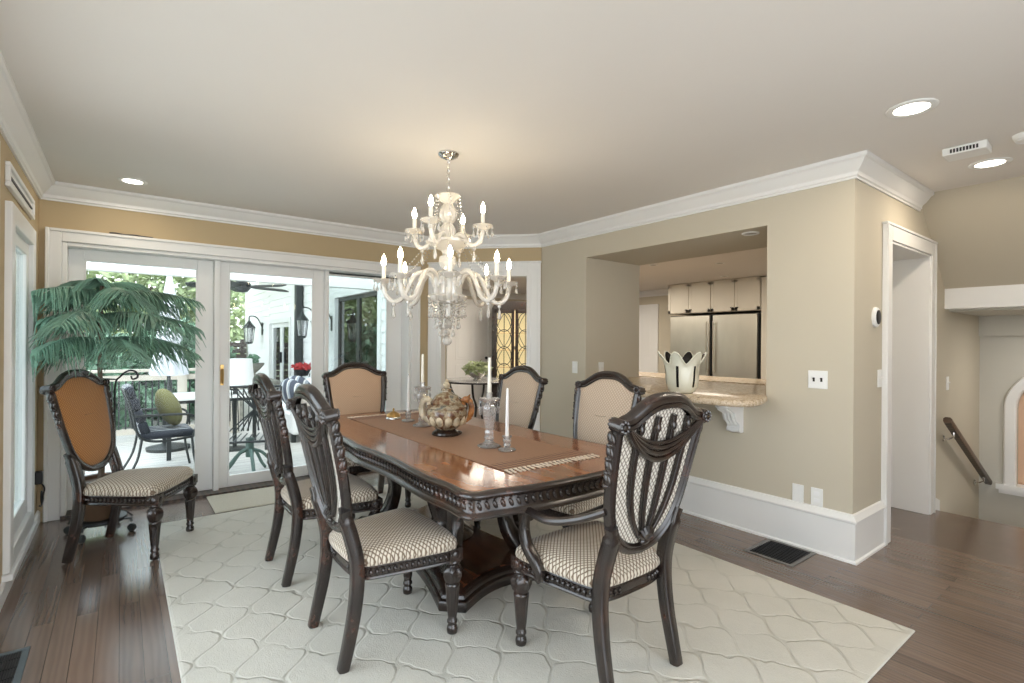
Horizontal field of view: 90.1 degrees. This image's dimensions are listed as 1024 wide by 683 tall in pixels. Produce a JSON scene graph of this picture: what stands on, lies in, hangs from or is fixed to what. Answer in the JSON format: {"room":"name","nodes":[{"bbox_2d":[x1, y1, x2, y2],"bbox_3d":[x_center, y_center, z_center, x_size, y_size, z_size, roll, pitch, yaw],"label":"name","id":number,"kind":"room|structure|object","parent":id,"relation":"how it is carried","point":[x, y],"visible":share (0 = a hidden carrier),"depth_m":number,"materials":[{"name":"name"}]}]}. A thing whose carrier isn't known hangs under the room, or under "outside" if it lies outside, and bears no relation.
{"room":"dining room","nodes":[
{"label":"dining room","id":0,"kind":"room"},
{"bbox_2d":[0,133,38,583],"bbox_3d":[-1.568,0.084,1.194,0.060,2.530,7.000,0,0,-37],"label":"wall","id":1,"kind":"structure","parent":0,"point":[6,154],"depth_m":2.67,"materials":[{"name":"beige paint"}]},
{"bbox_2d":[1,200,37,581],"bbox_3d":[-2.960,0.252,3.063,0.090,2.005,1.000,0,0,-37],"label":"window","id":2,"kind":"structure","parent":1,"relation":"in","point":[19,526],"depth_m":3.13,"materials":[{"name":"white wood"}]},
{"bbox_2d":[5,161,34,219],"bbox_3d":[-2.941,-0.891,3.066,0.022,0.130,0.970,0,0,-37],"label":"air vent","id":3,"kind":"object","parent":1,"relation":"in","point":[14,183],"depth_m":2.96,"materials":[{"name":"white metal"}]},
{"bbox_2d":[0,510,39,610],"bbox_3d":[-1.469,1.305,1.118,0.018,0.090,6.750,0,0,-37],"label":"baseboard","id":4,"kind":"structure","parent":1,"relation":"attached to","point":[5,587],"depth_m":2.71,"materials":[{"name":"white wood"}]},
{"bbox_2d":[35,471,44,506],"bbox_3d":[-3.402,1.054,3.679,0.057,0.255,0.121,0,0,-37],"label":"power adapter","id":5,"kind":"object","parent":1,"relation":"attached to","point":[38,474],"visible":0.97,"depth_m":3.66,"materials":[{"name":"black plastic"}]},
{"bbox_2d":[0,50,933,248],"bbox_3d":[0.689,-1.100,2.755,5.410,0.130,6.750,0,0,-37],"label":"trim","id":6,"kind":"structure","parent":1,"relation":"attached to","point":[16,128],"depth_m":3.91,"materials":[{"name":"white wood"}]},
{"bbox_2d":[84,472,111,521],"bbox_3d":[-2.901,1.090,3.603,0.310,0.280,0.310,0,0,-37],"label":"pot","id":7,"kind":"object","parent":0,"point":[92,513],"depth_m":3.52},
{"bbox_2d":[85,400,305,474],"bbox_3d":[-8.027,1.444,7.975,8.950,0.120,11.590,0,0,-37],"label":"deck","id":8,"kind":"object","parent":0,"point":[124,444],"visible":0.17,"depth_m":6.43,"materials":[{"name":"wood"}]},
{"bbox_2d":[86,332,194,429],"bbox_3d":[-6.979,1.445,8.763,3.920,3.336,2.131,0,0,-37],"label":"shrub","id":9,"kind":"object","parent":8,"relation":"on","point":[125,365],"visible":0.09,"depth_m":8.58,"materials":[{"name":"green plant"}]},
{"bbox_2d":[120,383,194,468],"bbox_3d":[-3.836,0.933,5.568,0.665,0.972,0.629,0,0,-40],"label":"patio chair","id":10,"kind":"object","parent":8,"relation":"on","point":[146,433],"visible":0.9,"depth_m":5.38,"materials":[{"name":"fabric"}]},
{"bbox_2d":[121,383,149,433],"bbox_3d":[-4.000,0.701,5.428,0.221,0.509,0.480,0,0,-40],"label":"cushion","id":11,"kind":"object","parent":10,"relation":"on","point":[142,426],"depth_m":5.26,"materials":[{"name":"fabric"}]},
{"bbox_2d":[135,423,193,439],"bbox_3d":[-3.802,0.974,5.597,0.490,0.080,0.500,0,0,-40],"label":"seat cushion","id":12,"kind":"object","parent":10,"relation":"on","point":[180,430],"depth_m":5.46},
{"bbox_2d":[155,388,182,424],"bbox_3d":[-3.802,0.714,5.657,0.458,0.414,0.240,0,0,36],"label":"throw pillow","id":13,"kind":"object","parent":10,"relation":"on","point":[166,401],"visible":0.96,"depth_m":5.53,"materials":[{"name":"green fabric"}]},
{"bbox_2d":[88,368,239,437],"bbox_3d":[-7.271,0.879,5.781,7.480,1.020,0.130,0,0,-37],"label":"deck railing","id":14,"kind":"object","parent":8,"relation":"on","point":[181,379],"visible":0.25,"depth_m":7.34,"materials":[{"name":"wood"}]},
{"bbox_2d":[145,276,189,452],"bbox_3d":[-4.524,0.158,6.738,0.500,2.500,0.500,0,0,-37],"label":"patio umbrella","id":15,"kind":"object","parent":8,"relation":"on","point":[169,288],"visible":0.47,"depth_m":6.65,"materials":[{"name":"grey fabric"}]},
{"bbox_2d":[91,339,246,389],"bbox_3d":[-9.397,0.694,13.684,4.100,1.600,0.150,0,0,-37],"label":"fence","id":16,"kind":"object","parent":8,"relation":"on","point":[241,347],"visible":0.12,"depth_m":14.77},
{"bbox_2d":[110,317,236,418],"bbox_3d":[-6.710,1.297,10.249,2.278,3.635,2.113,0,0,-37],"label":"shrub","id":17,"kind":"object","parent":8,"relation":"on","point":[184,344],"visible":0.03,"depth_m":9.79,"materials":[{"name":"green plant"}]},
{"bbox_2d":[162,389,266,460],"bbox_3d":[-3.917,1.045,6.760,1.200,0.735,0.890,0,0,-37],"label":"patio table","id":18,"kind":"object","parent":8,"relation":"on","point":[183,397],"visible":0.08,"depth_m":6.52,"materials":[{"name":"white"}]},
{"bbox_2d":[229,358,253,451],"bbox_3d":[-3.668,0.814,6.766,0.460,1.200,0.460,0,0,-37],"label":"floor lamp","id":19,"kind":"object","parent":8,"relation":"on","point":[241,369],"visible":0.68,"depth_m":6.66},
{"bbox_2d":[227,385,281,470],"bbox_3d":[-2.793,0.955,5.488,0.665,0.934,0.689,0,0,-19],"label":"patio table","id":20,"kind":"object","parent":8,"relation":"on","point":[249,449],"visible":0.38,"depth_m":5.65,"materials":[{"name":"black metal"}]},
{"bbox_2d":[240,378,280,419],"bbox_3d":[-4.841,1.121,9.648,0.700,0.830,0.800,0,0,-37],"label":"console table","id":21,"kind":"object","parent":8,"relation":"on","point":[274,381],"visible":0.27,"depth_m":9.19,"materials":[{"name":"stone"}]},
{"bbox_2d":[246,354,263,374],"bbox_3d":[-4.877,0.454,9.617,0.400,0.503,0.400,0,0,-37],"label":"potted plant","id":22,"kind":"object","parent":21,"relation":"on","point":[257,366],"visible":0.49,"depth_m":9.56,"materials":[{"name":"green plant"}]},
{"bbox_2d":[253,363,263,374],"bbox_3d":[-4.877,0.546,9.617,0.400,0.320,0.400,0,0,-37],"label":"bowl","id":23,"kind":"object","parent":22,"relation":"on","point":[256,366],"depth_m":9.54,"materials":[{"name":"ceramic"}]},
{"bbox_2d":[282,377,310,442],"bbox_3d":[-3.323,1.017,8.165,0.850,0.800,1.960,0,0,-37],"label":"outdoor sofa","id":24,"kind":"object","parent":8,"relation":"on","point":[291,424],"visible":0.13,"depth_m":7.24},
{"bbox_2d":[279,379,300,403],"bbox_3d":[-3.170,0.748,7.399,0.520,0.454,0.276,0,0,31],"label":"striped pillow","id":25,"kind":"object","parent":24,"relation":"on","point":[289,386],"visible":0.47,"depth_m":7.27,"materials":[{"name":"fabric"}]},
{"bbox_2d":[291,361,310,376],"bbox_3d":[-3.888,0.948,9.441,0.386,1.217,0.363,0,0,-37],"label":"potted plant","id":26,"kind":"object","parent":8,"relation":"on","point":[302,369],"visible":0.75,"depth_m":9.36,"materials":[{"name":"red plant"}]},
{"bbox_2d":[86,261,374,289],"bbox_3d":[-8.040,-1.456,8.101,9.050,1.280,8.350,0,0,-37],"label":"ceiling","id":27,"kind":"structure","parent":0,"point":[334,281],"depth_m":6.42,"materials":[{"name":"white"}]},
{"bbox_2d":[37,199,426,521],"bbox_3d":[-2.251,0.079,4.919,3.500,2.530,0.250,0,0,-37],"label":"wall","id":28,"kind":"structure","parent":0,"point":[55,214],"depth_m":4.41,"materials":[{"name":"beige paint"}]},
{"bbox_2d":[67,249,213,509],"bbox_3d":[-3.087,0.291,4.303,0.985,2.046,0.056,0,0,-37],"label":"door","id":29,"kind":"structure","parent":28,"relation":"in","point":[204,269],"depth_m":4.52,"materials":[{"name":"white wood"}]},
{"bbox_2d":[60,473,360,519],"bbox_3d":[-2.345,1.333,4.842,2.890,0.022,0.290,0,0,-37],"label":"trim","id":30,"kind":"structure","parent":28,"relation":"attached to","point":[201,494],"depth_m":4.53,"materials":[{"name":"brown wood"}]},
{"bbox_2d":[43,227,420,522],"bbox_3d":[-2.321,0.246,4.823,3.085,2.195,0.260,0,0,-37],"label":"trim","id":31,"kind":"structure","parent":28,"relation":"attached to","point":[56,273],"depth_m":4.51,"materials":[{"name":"white wood"}]},
{"bbox_2d":[219,262,323,487],"bbox_3d":[-2.274,0.297,4.886,0.925,2.046,0.117,0,0,-37],"label":"door","id":32,"kind":"structure","parent":28,"relation":"in","point":[225,480],"depth_m":4.74,"materials":[{"name":"white wood"}]},
{"bbox_2d":[329,272,400,410],"bbox_3d":[-1.590,0.302,5.502,0.840,2.046,0.070,0,0,-37],"label":"door","id":33,"kind":"structure","parent":28,"relation":"in","point":[392,325],"depth_m":5.68,"materials":[{"name":"white wood"}]},
{"bbox_2d":[245,282,385,388],"bbox_3d":[-4.405,-0.421,10.728,0.172,3.700,11.600,0,0,-37],"label":"wall","id":34,"kind":"structure","parent":0,"point":[266,305],"depth_m":12.09,"materials":[{"name":"white"}]},
{"bbox_2d":[243,315,263,343],"bbox_3d":[-6.716,-0.328,13.242,0.488,0.743,0.273,0,0,-37],"label":"wall lantern","id":35,"kind":"object","parent":34,"relation":"attached to","point":[248,324],"visible":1,"depth_m":13.19,"materials":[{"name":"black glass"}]},
{"bbox_2d":[268,317,291,384],"bbox_3d":[-5.377,0.422,11.972,0.195,1.960,2.050,0,0,-37],"label":"door","id":36,"kind":"structure","parent":34,"relation":"in","point":[279,330],"depth_m":12.00,"materials":[{"name":"white wood"}]},
{"bbox_2d":[294,285,302,376],"bbox_3d":[-4.338,0.070,10.373,0.130,2.680,0.150,0,0,-37],"label":"downspout","id":37,"kind":"object","parent":34,"relation":"attached to","point":[298,289],"visible":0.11,"depth_m":10.32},
{"bbox_2d":[296,307,310,337],"bbox_3d":[-3.855,-0.372,9.576,0.396,0.594,0.218,0,0,-37],"label":"wall lantern","id":38,"kind":"object","parent":34,"relation":"attached to","point":[301,317],"visible":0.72,"depth_m":9.50,"materials":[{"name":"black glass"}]},
{"bbox_2d":[332,283,382,370],"bbox_3d":[-2.415,0.283,8.100,0.195,2.280,2.040,0,0,-37],"label":"window","id":39,"kind":"structure","parent":34,"relation":"in","point":[357,314],"depth_m":8.06,"materials":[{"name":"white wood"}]},
{"bbox_2d":[426,247,541,410],"bbox_3d":[-0.282,0.093,5.740,1.387,2.530,0.160,0,0,8],"label":"wall","id":40,"kind":"structure","parent":0,"point":[484,254],"depth_m":5.66,"materials":[{"name":"beige paint"}]},
{"bbox_2d":[427,261,541,430],"bbox_3d":[-0.309,0.233,5.730,1.277,2.250,0.206,0,0,8],"label":"door frame","id":41,"kind":"structure","parent":40,"relation":"in","point":[531,270],"depth_m":5.61,"materials":[{"name":"white wood"}]},
{"bbox_2d":[452,289,667,299],"bbox_3d":[1.293,-1.011,7.843,5.670,0.120,7.100,0,0,-37],"label":"trim","id":42,"kind":"structure","parent":40,"relation":"attached to","point":[661,292],"depth_m":10.54,"materials":[{"name":"white wood"}]},
{"bbox_2d":[445,295,526,378],"bbox_3d":[-0.860,0.054,10.797,5.850,2.600,0.200,0,0,-37],"label":"wall","id":43,"kind":"structure","parent":0,"point":[468,297],"depth_m":10.65,"materials":[{"name":"beige paint"}]},
{"bbox_2d":[446,298,492,406],"bbox_3d":[-0.857,0.229,10.619,1.120,2.250,0.088,0,0,-37],"label":"door","id":44,"kind":"structure","parent":43,"relation":"in","point":[472,340],"depth_m":10.60,"materials":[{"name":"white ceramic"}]},
{"bbox_2d":[0,0,1023,235],"bbox_3d":[0.535,-1.216,2.794,5.610,0.100,7.000,0,0,-37],"label":"ceiling","id":45,"kind":"structure","parent":0,"point":[556,114],"depth_m":2.42,"materials":[{"name":"white paint"}]},
{"bbox_2d":[117,177,147,184],"bbox_3d":[-2.793,-1.185,3.762,0.180,0.008,0.180,0,0,-37],"label":"recessed light","id":46,"kind":"object","parent":45,"relation":"in","point":[133,181],"visible":1,"depth_m":3.75,"materials":[{"name":"white plastic"}]},
{"bbox_2d":[373,150,517,344],"bbox_3d":[-0.398,-0.577,3.167,0.856,1.192,0.856,0,0,-37],"label":"chandelier","id":47,"kind":"object","parent":45,"relation":"hanging from","point":[440,241],"visible":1,"depth_m":3.12,"materials":[{"name":"glass"}]},
{"bbox_2d":[885,98,939,117],"bbox_3d":[1.971,-1.152,2.520,0.212,0.008,0.212,0,0,-37],"label":"recessed light","id":48,"kind":"object","parent":45,"relation":"in","point":[910,108],"visible":1,"depth_m":2.51,"materials":[{"name":"white plastic"}]},
{"bbox_2d":[942,139,991,161],"bbox_3d":[2.681,-1.129,3.013,0.152,0.045,0.200,0,0,-39],"label":"ceiling vent","id":49,"kind":"object","parent":45,"relation":"in","point":[982,147],"visible":1,"depth_m":2.98,"materials":[{"name":"white plastic"}]},
{"bbox_2d":[968,157,1012,168],"bbox_3d":[3.059,-1.145,3.270,0.212,0.008,0.212,0,0,-37],"label":"recessed light","id":50,"kind":"object","parent":45,"relation":"in","point":[993,162],"visible":1,"depth_m":3.26,"materials":[{"name":"white plastic"}]},
{"bbox_2d":[0,406,1023,682],"bbox_3d":[0.979,1.427,5.539,9.700,0.120,10.800,0,0,-37],"label":"floor","id":51,"kind":"structure","parent":0,"point":[956,581],"depth_m":2.75,"materials":[{"name":"brown wood"}]},
{"bbox_2d":[0,646,30,682],"bbox_3d":[-2.089,1.343,2.086,0.150,0.006,0.320,0,0,-37],"label":"floor vent","id":52,"kind":"object","parent":51,"relation":"in","point":[12,663],"visible":1,"depth_m":2.13,"materials":[{"name":"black metal"}]},
{"bbox_2d":[0,651,21,682],"bbox_3d":[-2.089,1.343,2.086,0.100,0.004,0.270,0,0,-37],"label":"grille","id":53,"kind":"object","parent":52,"relation":"attached to","point":[10,662],"depth_m":2.11,"materials":[{"name":"black metal"}]},
{"bbox_2d":[63,511,136,543],"bbox_3d":[-2.902,1.286,3.603,0.333,0.108,0.333,0,0,35],"label":"caddy","id":54,"kind":"object","parent":51,"relation":"on","point":[123,514],"visible":0.54,"depth_m":3.52,"materials":[{"name":"black metal"}]},
{"bbox_2d":[82,511,127,527],"bbox_3d":[-2.902,1.243,3.603,0.310,0.023,0.310,0,0,-37],"label":"tray","id":55,"kind":"object","parent":54,"relation":"on","point":[123,514],"depth_m":3.50,"materials":[{"name":"black metal"}]},
{"bbox_2d":[28,277,205,521],"bbox_3d":[-2.715,0.394,3.621,0.981,1.674,1.142,0,0,-37],"label":"potted palm","id":56,"kind":"object","parent":54,"relation":"on","point":[61,298],"visible":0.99,"depth_m":3.44,"materials":[{"name":"plant"}]},
{"bbox_2d":[39,369,197,563],"bbox_3d":[-2.521,0.758,3.343,0.670,1.167,0.574,0,0,-9],"label":"dining chair","id":57,"kind":"object","parent":51,"relation":"on","point":[80,405],"visible":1,"depth_m":3.20,"materials":[{"name":"brown wood"}]},
{"bbox_2d":[103,370,138,515],"bbox_3d":[-3.003,0.771,3.897,0.195,1.131,0.209,0,0,40],"label":"stand","id":58,"kind":"object","parent":51,"relation":"on","point":[136,372],"visible":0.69,"depth_m":3.87,"materials":[{"name":"black metal"}]},
{"bbox_2d":[207,486,274,513],"bbox_3d":[-1.990,1.341,4.591,1.246,0.010,0.526,0,0,-37],"label":"door mat","id":59,"kind":"object","parent":51,"relation":"on","point":[221,503],"visible":0.36,"depth_m":4.34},
{"bbox_2d":[445,377,498,418],"bbox_3d":[-0.555,0.992,8.455,1.180,0.756,1.180,0,0,-37],"label":"table","id":60,"kind":"object","parent":51,"relation":"on","point":[464,380],"visible":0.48,"depth_m":8.26,"materials":[{"name":"black metal"}]},
{"bbox_2d":[461,359,493,379],"bbox_3d":[-0.542,0.444,8.378,0.508,0.342,0.508,0,0,34],"label":"potted plant","id":61,"kind":"object","parent":60,"relation":"on","point":[469,368],"visible":0.98,"depth_m":8.28,"materials":[{"name":"green plant"}]},
{"bbox_2d":[469,371,486,379],"bbox_3d":[-0.569,0.549,8.379,0.330,0.130,0.330,0,0,-37],"label":"bowl","id":62,"kind":"object","parent":60,"relation":"on","point":[476,375],"depth_m":8.27,"materials":[{"name":"silver metal"}]},
{"bbox_2d":[491,301,526,409],"bbox_3d":[0.046,0.260,10.511,0.980,2.200,0.440,0,0,-2],"label":"display cabinet","id":63,"kind":"object","parent":51,"relation":"on","point":[509,331],"visible":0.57,"depth_m":10.32,"materials":[{"name":"brown wood"}]},
{"bbox_2d":[158,484,914,682],"bbox_3d":[-0.352,1.351,3.074,2.798,0.014,3.788,0,0,-37],"label":"rug","id":64,"kind":"object","parent":51,"relation":"on","point":[233,620],"visible":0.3,"depth_m":2.42,"materials":[{"name":"beige fabric"}]},
{"bbox_2d":[248,373,382,586],"bbox_3d":[-1.194,0.759,3.101,0.670,1.167,0.574,0,0,-37],"label":"dining chair","id":65,"kind":"object","parent":64,"relation":"on","point":[292,495],"visible":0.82,"depth_m":2.90,"materials":[{"name":"brown wood"}]},
{"bbox_2d":[322,362,410,518],"bbox_3d":[-1.201,0.759,4.248,0.574,1.167,0.670,0,0,-37],"label":"dining chair","id":66,"kind":"object","parent":64,"relation":"on","point":[353,387],"visible":0.58,"depth_m":4.42,"materials":[{"name":"fabric"}]},
{"bbox_2d":[286,384,462,673],"bbox_3d":[-0.641,0.763,2.378,0.670,1.167,0.574,0,0,-37],"label":"dining chair","id":67,"kind":"object","parent":64,"relation":"on","point":[405,541],"visible":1,"depth_m":2.24,"materials":[{"name":"brown wood"}]},
{"bbox_2d":[338,409,606,612],"bbox_3d":[-0.428,0.968,3.309,1.222,0.750,2.551,0,0,-37],"label":"dining table","id":68,"kind":"object","parent":64,"relation":"on","point":[456,489],"visible":0.51,"depth_m":2.63,"materials":[{"name":"brown wood"}]},
{"bbox_2d":[347,411,599,473],"bbox_3d":[-0.413,0.588,3.332,0.594,0.011,2.106,0,0,-37],"label":"table runner","id":69,"kind":"object","parent":68,"relation":"on","point":[528,453],"visible":0.92,"depth_m":2.93,"materials":[{"name":"brown fabric"}]},
{"bbox_2d":[413,382,430,427],"bbox_3d":[-0.631,0.434,3.599,0.129,0.310,0.129,0,0,-15],"label":"candlestick","id":70,"kind":"object","parent":69,"relation":"on","point":[420,389],"visible":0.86,"depth_m":3.61,"materials":[{"name":"clear glass"}]},
{"bbox_2d":[419,379,473,436],"bbox_3d":[-0.419,0.411,3.269,0.272,0.358,0.274,0,0,-43],"label":"urn","id":71,"kind":"object","parent":69,"relation":"on","point":[446,411],"visible":1,"depth_m":3.20,"materials":[{"name":"brown ceramic"}]},
{"bbox_2d":[477,392,500,448],"bbox_3d":[-0.130,0.437,2.905,0.129,0.310,0.129,0,0,-15],"label":"candlestick","id":72,"kind":"object","parent":69,"relation":"on","point":[493,400],"visible":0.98,"depth_m":2.92,"materials":[{"name":"clear glass"}]},
{"bbox_2d":[487,356,490,399],"bbox_3d":[-0.128,0.200,2.905,0.023,0.247,0.022,0,0,-37],"label":"taper candle","id":73,"kind":"object","parent":72,"relation":"in","point":[489,358],"visible":1,"depth_m":2.90,"materials":[{"name":"beige wax"}]},
{"bbox_2d":[498,435,515,451],"bbox_3d":[-0.027,0.552,2.802,0.100,0.082,0.100,0,0,-37],"label":"candle holder","id":74,"kind":"object","parent":69,"relation":"on","point":[499,449],"visible":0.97,"depth_m":2.81,"materials":[{"name":"clear glass"}]},
{"bbox_2d":[505,387,508,439],"bbox_3d":[-0.026,0.387,2.802,0.022,0.291,0.021,0,0,-37],"label":"taper candle","id":75,"kind":"object","parent":74,"relation":"on","point":[507,389],"visible":1,"depth_m":2.79,"materials":[{"name":"white wax"}]},
{"bbox_2d":[502,435,511,446],"bbox_3d":[-0.027,0.542,2.802,0.054,0.062,0.054,0,0,-37],"label":"socket","id":76,"kind":"object","parent":74,"relation":"attached to","point":[502,435],"depth_m":2.81,"materials":[{"name":"clear glass"}]},
{"bbox_2d":[474,365,547,528],"bbox_3d":[-0.153,0.766,3.915,0.670,1.167,0.574,0,0,-37],"label":"dining chair","id":77,"kind":"object","parent":64,"relation":"on","point":[525,386],"visible":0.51,"depth_m":4.01,"materials":[{"name":"fabric"}]},
{"bbox_2d":[513,371,645,528],"bbox_3d":[0.400,0.770,3.192,0.670,1.167,0.574,0,0,-37],"label":"dining chair","id":78,"kind":"object","parent":64,"relation":"on","point":[604,395],"visible":0.46,"depth_m":3.31,"materials":[{"name":"fabric"}]},
{"bbox_2d":[510,392,711,682],"bbox_3d":[0.402,0.770,2.192,0.646,1.167,0.670,0,0,-37],"label":"dining chair","id":79,"kind":"object","parent":64,"relation":"on","point":[651,448],"visible":0.99,"depth_m":2.02,"materials":[{"name":"brown wood"}]},
{"bbox_2d":[670,315,712,375],"bbox_3d":[3.354,0.443,9.229,0.656,1.840,0.815,0,0,-37],"label":"refrigerator","id":80,"kind":"object","parent":51,"relation":"on","point":[693,333],"visible":0.42,"depth_m":8.98,"materials":[{"name":"silver metal"}]},
{"bbox_2d":[639,372,765,385],"bbox_3d":[2.069,0.909,6.999,0.761,0.930,3.200,0,0,-37],"label":"kitchen island","id":81,"kind":"object","parent":51,"relation":"on","point":[750,381],"visible":0.02,"depth_m":6.21,"materials":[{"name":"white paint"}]},
{"bbox_2d":[712,313,760,378],"bbox_3d":[3.861,0.447,8.565,0.656,1.840,0.795,0,0,-37],"label":"refrigerator","id":82,"kind":"object","parent":51,"relation":"on","point":[736,338],"visible":0.41,"depth_m":8.35,"materials":[{"name":"silver metal"}]},
{"bbox_2d":[761,277,766,378],"bbox_3d":[4.400,0.181,7.909,0.600,2.420,0.820,0,0,-37],"label":"pantry cabinet","id":83,"kind":"object","parent":51,"relation":"on","point":[764,279],"visible":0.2,"depth_m":8.01,"materials":[{"name":"beige paint"}]},
{"bbox_2d":[744,538,816,566],"bbox_3d":[1.753,1.369,3.342,0.340,0.006,0.310,0,0,-37],"label":"floor vent","id":84,"kind":"object","parent":51,"relation":"in","point":[780,552],"visible":1,"depth_m":3.33,"materials":[{"name":"grey metal"}]},
{"bbox_2d":[750,541,809,563],"bbox_3d":[1.753,1.369,3.342,0.290,0.004,0.260,0,0,-37],"label":"grille","id":85,"kind":"object","parent":84,"relation":"attached to","point":[778,551],"depth_m":3.34,"materials":[{"name":"black metal"}]},
{"bbox_2d":[453,247,766,293],"bbox_3d":[1.341,-1.111,7.930,5.850,0.080,7.420,0,0,-37],"label":"ceiling","id":86,"kind":"structure","parent":0,"point":[753,262],"depth_m":7.59,"materials":[{"name":"white paint"}]},
{"bbox_2d":[639,295,760,372],"bbox_3d":[3.700,0.086,9.501,0.180,2.600,7.800,0,0,-37],"label":"wall","id":87,"kind":"structure","parent":0,"point":[664,317],"depth_m":10.25,"materials":[{"name":"beige paint"}]},
{"bbox_2d":[639,304,658,372],"bbox_3d":[2.628,0.298,10.728,0.030,2.160,1.050,0,0,-37],"label":"door","id":88,"kind":"structure","parent":87,"relation":"in","point":[648,314],"depth_m":10.49,"materials":[{"name":"white wood"}]},
{"bbox_2d":[668,281,726,314],"bbox_3d":[3.364,-0.786,9.255,0.621,0.540,0.855,0,0,-37],"label":"upper cabinet","id":89,"kind":"object","parent":87,"relation":"attached to","point":[687,298],"visible":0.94,"depth_m":9.07,"materials":[{"name":"beige paint"}]},
{"bbox_2d":[711,276,763,313],"bbox_3d":[3.885,-0.783,8.574,0.621,0.540,0.850,0,0,-37],"label":"upper cabinet","id":90,"kind":"object","parent":87,"relation":"attached to","point":[737,295],"visible":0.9,"depth_m":8.38,"materials":[{"name":"beige paint"}]},
{"bbox_2d":[540,179,979,518],"bbox_3d":[2.620,0.913,5.489,3.560,4.130,3.050,0,0,-37],"label":"wall","id":91,"kind":"structure","parent":0,"point":[824,244],"depth_m":3.60,"materials":[{"name":"beige paint"}]},
{"bbox_2d":[628,377,766,406],"bbox_3d":[1.428,0.394,4.383,1.402,0.043,1.897,0,0,-37],"label":"countertop","id":92,"kind":"structure","parent":91,"relation":"on","point":[709,393],"depth_m":3.83,"materials":[{"name":"stone"}]},
{"bbox_2d":[658,351,706,393],"bbox_3d":[1.248,0.217,3.750,0.317,0.307,0.355,0,0,35],"label":"vase","id":93,"kind":"object","parent":92,"relation":"on","point":[681,373],"visible":0.97,"depth_m":3.66,"materials":[{"name":"beige ceramic"}]},
{"bbox_2d":[715,405,743,432],"bbox_3d":[1.578,0.540,3.727,0.240,0.245,0.124,0,0,-37],"label":"corbel","id":94,"kind":"object","parent":91,"relation":"attached to","point":[733,416],"visible":0.66,"depth_m":3.73,"materials":[{"name":"white wood"}]},
{"bbox_2d":[679,475,885,565],"bbox_3d":[1.410,1.220,4.513,0.524,0.300,3.034,0,0,-37],"label":"baseboard","id":95,"kind":"structure","parent":91,"relation":"attached to","point":[838,535],"depth_m":3.47,"materials":[{"name":"white wood"}]},
{"bbox_2d":[792,483,803,502],"bbox_3d":[1.932,1.016,3.452,0.006,0.118,0.072,0,0,-37],"label":"outlet plate","id":96,"kind":"object","parent":91,"relation":"attached to","point":[797,489],"visible":1,"depth_m":3.45,"materials":[{"name":"white plastic"}]},
{"bbox_2d":[811,487,822,506],"bbox_3d":[2.002,1.016,3.358,0.008,0.118,0.072,0,0,-37],"label":"outlet plate","id":97,"kind":"object","parent":91,"relation":"attached to","point":[816,493],"visible":1,"depth_m":3.35,"materials":[{"name":"white plastic"}]},
{"bbox_2d":[808,370,827,388],"bbox_3d":[2.003,0.244,3.353,0.023,0.118,0.118,0,0,-37],"label":"switch plate","id":98,"kind":"object","parent":91,"relation":"attached to","point":[816,379],"visible":1,"depth_m":3.35,"materials":[{"name":"white plastic"}]},
{"bbox_2d":[871,307,880,326],"bbox_3d":[2.426,-0.168,3.397,0.110,0.136,0.028,0,0,-37],"label":"thermostat","id":99,"kind":"object","parent":91,"relation":"attached to","point":[876,314],"visible":1,"depth_m":3.38,"materials":[{"name":"white plastic"}]},
{"bbox_2d":[881,221,937,544],"bbox_3d":[2.875,0.279,3.976,1.160,2.203,0.417,0,0,-37],"label":"door frame","id":100,"kind":"structure","parent":91,"relation":"in","point":[909,263],"depth_m":4.14,"materials":[{"name":"white wood"}]},
{"bbox_2d":[942,417,991,484],"bbox_3d":[4.177,1.022,4.694,1.532,0.799,0.102,0,0,-37],"label":"handrail","id":101,"kind":"object","parent":91,"relation":"attached to","point":[956,434],"visible":1,"depth_m":4.55,"materials":[{"name":"brown wood"}]},
{"bbox_2d":[945,284,1023,309],"bbox_3d":[4.662,-0.370,3.336,0.145,0.174,2.840,0,0,-37],"label":"trim","id":102,"kind":"structure","parent":91,"relation":"attached to","point":[1002,296],"depth_m":4.21,"materials":[{"name":"white wood"}]},
{"bbox_2d":[922,176,1023,288],"bbox_3d":[4.350,-0.847,3.094,0.820,0.785,2.840,0,0,-37],"label":"wall","id":103,"kind":"structure","parent":0,"point":[978,229],"depth_m":3.95,"materials":[{"name":"beige paint"}]},
{"bbox_2d":[949,307,1023,335],"bbox_3d":[5.171,-0.204,3.726,1.140,0.280,2.840,0,0,-37],"label":"ceiling","id":104,"kind":"structure","parent":0,"point":[992,321],"depth_m":4.97,"materials":[{"name":"grey paint"}]},
{"bbox_2d":[979,336,1023,527],"bbox_3d":[5.615,0.934,4.172,0.120,4.130,3.000,0,0,-37],"label":"wall","id":105,"kind":"structure","parent":0,"point":[1001,357],"depth_m":5.10,"materials":[{"name":"grey paint"}]},
{"bbox_2d":[996,377,1023,496],"bbox_3d":[5.149,0.856,4.741,0.190,1.260,0.940,0,0,-37],"label":"window","id":106,"kind":"structure","parent":105,"relation":"in","point":[1009,486],"depth_m":5.00,"materials":[{"name":"white wood"}]},
{"bbox_3d":[-23.401,2.297,30.585,80.000,0.200,43.000,0,0,-37],"label":"ground","id":107,"kind":"structure","parent":0,"visible":0},
{"bbox_2d":[86,270,245,353],"bbox_3d":[-10.595,-0.646,15.035,6.529,6.266,2.433,0,0,-42],"label":"ivy hedge","id":108,"kind":"object","parent":107,"relation":"on","point":[236,332],"visible":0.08,"depth_m":15.06,"materials":[{"name":"green plant"}]},
{"bbox_3d":[-4.732,-1.753,8.469,3.150,0.160,0.220,0,0,-37],"label":"trim","id":109,"kind":"structure","parent":0,"visible":0},
{"bbox_2d":[185,280,288,292],"bbox_3d":[-4.503,-1.236,8.662,1.596,0.790,1.518,0,0,33],"label":"ceiling fan","id":110,"kind":"object","parent":109,"relation":"hanging from","point":[238,286],"visible":0.64,"depth_m":8.52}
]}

